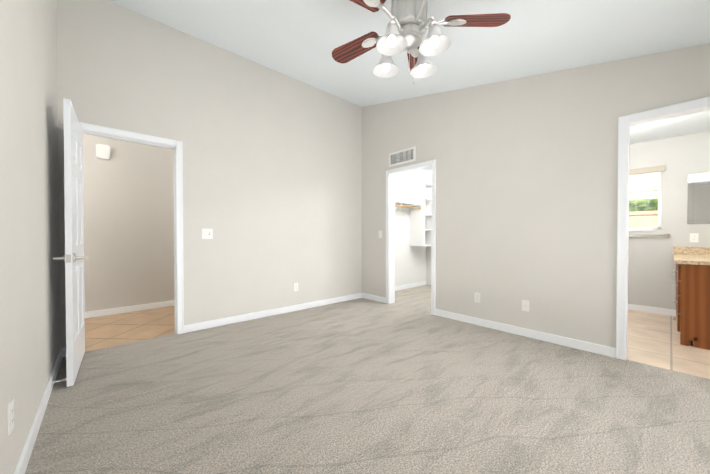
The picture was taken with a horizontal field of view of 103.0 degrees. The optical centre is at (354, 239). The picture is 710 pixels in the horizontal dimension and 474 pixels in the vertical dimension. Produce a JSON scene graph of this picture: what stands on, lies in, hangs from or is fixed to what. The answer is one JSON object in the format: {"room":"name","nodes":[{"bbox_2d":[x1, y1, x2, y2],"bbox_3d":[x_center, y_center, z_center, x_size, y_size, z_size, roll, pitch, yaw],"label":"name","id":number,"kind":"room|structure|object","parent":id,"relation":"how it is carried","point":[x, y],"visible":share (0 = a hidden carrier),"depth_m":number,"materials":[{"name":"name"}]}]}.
{"room":"empty bedroom","nodes":[
{"label":"empty bedroom","id":0,"kind":"room"},
{"bbox_2d":[0,0,60,473],"bbox_3d":[-1.006,-0.618,0.605,0.120,3.370,4.920,-1,1,-42],"label":"wall","id":1,"kind":"structure","parent":0,"point":[30,345],"depth_m":1.43,"materials":[{"name":"paint"}]},
{"bbox_2d":[7,398,13,435],"bbox_3d":[-1.378,0.712,1.133,0.008,0.118,0.072,-1,1,-42],"label":"electrical outlet","id":2,"kind":"object","parent":1,"relation":"attached to","point":[10,416],"visible":1,"depth_m":1.12,"materials":[{"name":"white plastic"}]},
{"bbox_2d":[14,347,65,473],"bbox_3d":[-0.990,1.024,0.716,0.032,0.085,4.802,-1,1,-42],"label":"baseboard","id":3,"kind":"structure","parent":1,"relation":"attached to","point":[22,464],"depth_m":1.55,"materials":[{"name":"white wood"}]},
{"bbox_2d":[52,378,66,383],"bbox_3d":[-2.097,1.007,2.009,0.074,0.024,0.024,-1,1,-42],"label":"door stop","id":4,"kind":"object","parent":3,"relation":"attached to","point":[53,381],"visible":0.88,"depth_m":2.00,"materials":[{"name":"white metal"}]},
{"bbox_2d":[83,134,173,311],"bbox_3d":[-1.899,-0.384,5.204,7.560,2.800,0.120,-1,1,-42],"label":"wall","id":5,"kind":"structure","parent":0,"point":[128,192],"depth_m":3.97,"materials":[{"name":"paint"}]},
{"bbox_2d":[96,144,109,159],"bbox_3d":[-3.365,-1.168,3.774,0.146,0.185,0.042,-1,1,-42],"label":"detector","id":6,"kind":"object","parent":5,"relation":"attached to","point":[102,151],"visible":0.94,"depth_m":3.76,"materials":[{"name":"white plastic"}]},
{"bbox_2d":[85,300,173,317],"bbox_3d":[-1.854,0.974,5.169,7.320,0.085,0.014,-1,1,-42],"label":"baseboard","id":7,"kind":"structure","parent":5,"relation":"attached to","point":[89,314],"depth_m":3.96,"materials":[{"name":"white wood"}]},
{"bbox_2d":[85,306,175,351],"bbox_3d":[-1.409,1.062,4.673,7.560,0.080,1.590,-1,1,-42],"label":"floor","id":8,"kind":"structure","parent":0,"point":[113,330],"depth_m":3.31,"materials":[{"name":"beige tile"}]},
{"bbox_2d":[56,0,426,347],"bbox_3d":[-0.556,-0.673,4.390,5.840,3.396,0.120,-1,1,-42],"label":"wall","id":9,"kind":"structure","parent":0,"point":[272,179],"depth_m":3.49,"materials":[{"name":"paint"}]},
{"bbox_2d":[53,98,87,386],"bbox_3d":[-2.254,0.027,2.280,0.179,2.020,0.779,-1,1,-39],"label":"hall door","id":10,"kind":"structure","parent":9,"relation":"in","point":[74,257],"depth_m":2.06,"materials":[{"name":"white wood"}]},
{"bbox_2d":[79,122,183,333],"bbox_3d":[-2.270,-0.011,2.863,0.892,2.106,0.160,-1,1,-42],"label":"door frame","id":11,"kind":"structure","parent":9,"relation":"attached to","point":[123,135],"depth_m":3.08,"materials":[{"name":"white wood"}]},
{"bbox_2d":[202,229,212,238],"bbox_3d":[-1.708,-0.063,3.270,0.115,0.118,0.020,-1,1,-42],"label":"double light switch","id":12,"kind":"object","parent":9,"relation":"attached to","point":[207,233],"visible":1,"depth_m":3.27,"materials":[{"name":"white plastic"}]},
{"bbox_2d":[184,293,361,332],"bbox_3d":[-0.883,0.987,4.023,2.709,0.085,0.017,-1,1,-42],"label":"baseboard","id":13,"kind":"structure","parent":9,"relation":"attached to","point":[250,316],"depth_m":3.73,"materials":[{"name":"white wood"}]},
{"bbox_2d":[294,283,297,290],"bbox_3d":[-0.848,0.689,4.057,0.072,0.118,0.008,-1,1,-42],"label":"electrical outlet","id":14,"kind":"object","parent":9,"relation":"attached to","point":[295,286],"visible":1,"depth_m":4.05,"materials":[{"name":"white plastic"}]},
{"bbox_2d":[395,201,422,212],"bbox_3d":[0.772,-0.525,5.284,1.230,0.320,0.320,-1,1,-42],"label":"shelf","id":15,"kind":"object","parent":9,"relation":"attached to","point":[400,205],"visible":0.52,"depth_m":5.44,"materials":[{"name":"white wood"}]},
{"bbox_2d":[395,281,426,290],"bbox_3d":[0.894,0.969,5.613,1.832,0.085,0.017,-1,1,-42],"label":"baseboard","id":16,"kind":"structure","parent":9,"relation":"attached to","point":[417,284],"depth_m":5.83,"materials":[{"name":"white wood"}]},
{"bbox_2d":[410,182,431,245],"bbox_3d":[1.411,-0.490,5.830,0.450,1.262,0.361,-1,1,-42],"label":"tower","id":17,"kind":"object","parent":9,"relation":"attached to","point":[420,223],"visible":0.71,"depth_m":5.72,"materials":[{"name":"white wood"}]},
{"bbox_2d":[25,285,709,473],"bbox_3d":[1.115,1.086,2.542,5.840,0.080,4.950,-1,1,-42],"label":"floor","id":18,"kind":"structure","parent":0,"point":[361,386],"depth_m":1.80,"materials":[{"name":"grey carpet"}]},
{"bbox_2d":[107,0,709,106],"bbox_3d":[0.358,-1.819,1.893,3.890,1.229,5.040,-1,1,-42],"label":"ceiling","id":19,"kind":"structure","parent":0,"point":[301,40],"depth_m":2.55,"materials":[{"name":"paint"}]},
{"bbox_2d":[332,0,510,84],"bbox_3d":[0.322,-1.404,1.895,1.257,0.740,1.270,-1,1,-42],"label":"ceiling fan","id":20,"kind":"object","parent":19,"relation":"hanging from","point":[406,29],"visible":1,"depth_m":1.84,"materials":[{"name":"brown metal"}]},
{"bbox_2d":[426,170,431,284],"bbox_3d":[2.389,-0.286,5.392,0.120,2.600,2.320,-1,1,-42],"label":"wall","id":21,"kind":"structure","parent":0,"point":[428,248],"depth_m":6.17,"materials":[{"name":"paint"}]},
{"bbox_2d":[362,43,709,347],"bbox_3d":[1.536,-0.649,3.417,0.120,3.370,4.120,-1,1,-42],"label":"wall","id":22,"kind":"structure","parent":0,"point":[526,188],"depth_m":2.99,"materials":[{"name":"paint"}]},
{"bbox_2d":[362,293,385,302],"bbox_3d":[0.316,0.979,4.699,0.017,0.085,0.543,-1,1,-42],"label":"baseboard","id":23,"kind":"structure","parent":22,"relation":"attached to","point":[367,296],"depth_m":4.69,"materials":[{"name":"white wood"}]},
{"bbox_2d":[389,147,415,166],"bbox_3d":[0.701,-1.234,4.246,0.010,0.200,0.500,-1,1,-42],"label":"air vent","id":24,"kind":"object","parent":22,"relation":"in","point":[402,156],"visible":1,"depth_m":4.24,"materials":[{"name":"white metal"}]},
{"bbox_2d":[386,160,435,314],"bbox_3d":[0.843,-0.026,4.199,0.160,2.106,0.892,-1,1,-42],"label":"door frame","id":25,"kind":"structure","parent":22,"relation":"attached to","point":[390,234],"depth_m":4.44,"materials":[{"name":"white wood"}]},
{"bbox_2d":[474,292,480,302],"bbox_3d":[1.475,0.706,3.404,0.008,0.118,0.072,-1,1,-42],"label":"electrical outlet","id":26,"kind":"object","parent":22,"relation":"attached to","point":[477,297],"visible":1,"depth_m":3.40,"materials":[{"name":"white plastic"}]},
{"bbox_2d":[435,309,615,357],"bbox_3d":[1.693,0.996,3.160,0.014,0.085,1.812,-1,1,-42],"label":"baseboard","id":27,"kind":"structure","parent":22,"relation":"attached to","point":[573,343],"depth_m":2.95,"materials":[{"name":"white wood"}]},
{"bbox_2d":[522,300,529,311],"bbox_3d":[1.819,0.710,3.014,0.016,0.118,0.072,-1,1,-42],"label":"outlet","id":28,"kind":"object","parent":22,"relation":"attached to","point":[525,305],"visible":1,"depth_m":3.02,"materials":[{"name":"white plastic"}]},
{"bbox_2d":[616,96,709,359],"bbox_3d":[2.643,-0.003,2.187,0.160,2.106,0.892,-1,1,-42],"label":"door frame","id":29,"kind":"structure","parent":22,"relation":"attached to","point":[626,123],"depth_m":2.44,"materials":[{"name":"white wood"}]},
{"bbox_2d":[626,310,709,378],"bbox_3d":[3.266,1.077,3.280,2.450,0.080,2.020,-1,1,-42],"label":"floor","id":30,"kind":"structure","parent":0,"point":[653,339],"depth_m":2.72,"materials":[{"name":"beige tile"}]},
{"bbox_2d":[672,246,709,349],"bbox_3d":[3.916,0.572,3.080,1.493,0.935,0.607,-1,1,-42],"label":"bathroom vanity","id":31,"kind":"object","parent":30,"relation":"on","point":[692,285],"visible":1,"depth_m":2.74,"materials":[{"name":"brown wood"}]},
{"bbox_2d":[628,131,709,309],"bbox_3d":[4.261,-0.200,3.901,0.120,2.460,1.640,-1,1,-42],"label":"wall","id":32,"kind":"structure","parent":0,"point":[683,156],"depth_m":3.84,"materials":[{"name":"paint"}]},
{"bbox_2d":[629,171,662,230],"bbox_3d":[3.965,-0.544,4.196,0.102,0.862,0.840,-1,1,-42],"label":"bathroom window","id":33,"kind":"structure","parent":32,"relation":"in","point":[659,199],"depth_m":3.97,"materials":[{"name":"white plastic"}]},
{"bbox_2d":[629,165,664,196],"bbox_3d":[3.933,-0.814,4.164,0.061,0.387,0.860,-1,1,-42],"label":"window blind","id":34,"kind":"object","parent":33,"relation":"attached to","point":[649,179],"visible":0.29,"depth_m":3.98,"materials":[{"name":"white fabric"}]},
{"bbox_2d":[629,234,670,236],"bbox_3d":[3.955,-0.052,4.098,0.075,0.054,0.834,-1,1,-42],"label":"towel rail","id":35,"kind":"object","parent":32,"relation":"attached to","point":[667,235],"visible":0.44,"depth_m":3.87,"materials":[{"name":"silver metal"}]},
{"bbox_2d":[628,304,675,315],"bbox_3d":[4.044,0.986,4.056,0.014,0.085,1.900,-1,1,-42],"label":"baseboard","id":36,"kind":"structure","parent":32,"relation":"attached to","point":[671,312],"depth_m":3.93,"materials":[{"name":"white wood"}]},
{"bbox_2d":[690,233,698,241],"bbox_3d":[4.393,-0.017,3.659,0.008,0.118,0.072,-1,1,-42],"label":"outlet","id":37,"kind":"object","parent":32,"relation":"attached to","point":[694,237],"visible":1,"depth_m":3.65,"materials":[{"name":"white plastic"}]},
{"bbox_2d":[687,172,709,223],"bbox_3d":[4.503,-0.520,3.530,0.007,0.650,0.450,-1,1,-42],"label":"bathroom mirror","id":38,"kind":"object","parent":32,"relation":"attached to","point":[698,205],"visible":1,"depth_m":3.63,"materials":[{"name":"clear glass"}]},
{"bbox_2d":[630,110,709,144],"bbox_3d":[3.297,-1.423,3.293,2.350,0.120,2.040,-1,1,-42],"label":"ceiling","id":39,"kind":"structure","parent":0,"point":[698,122],"depth_m":3.47,"materials":[{"name":"paint"}]},
{"label":"outside","id":40,"kind":"structure","parent":0,"visible":0},
{"bbox_3d":[6.150,1.328,6.306,5.880,0.050,8.000,-1,1,-42],"label":"ground","id":41,"kind":"structure","parent":40,"visible":0},
{"bbox_2d":[629,210,657,227],"bbox_3d":[5.099,0.374,5.355,0.300,1.880,8.000,-1,1,-42],"label":"fence","id":42,"kind":"object","parent":41,"relation":"on","point":[633,218],"depth_m":5.09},
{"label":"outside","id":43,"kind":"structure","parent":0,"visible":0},
{"bbox_2d":[629,190,657,211],"bbox_3d":[5.873,-1.252,6.230,5.560,2.235,1.695,1,1,45],"label":"bush","id":44,"kind":"object","parent":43,"point":[644,205],"depth_m":5.51,"materials":[{"name":"green plant"}]}
]}

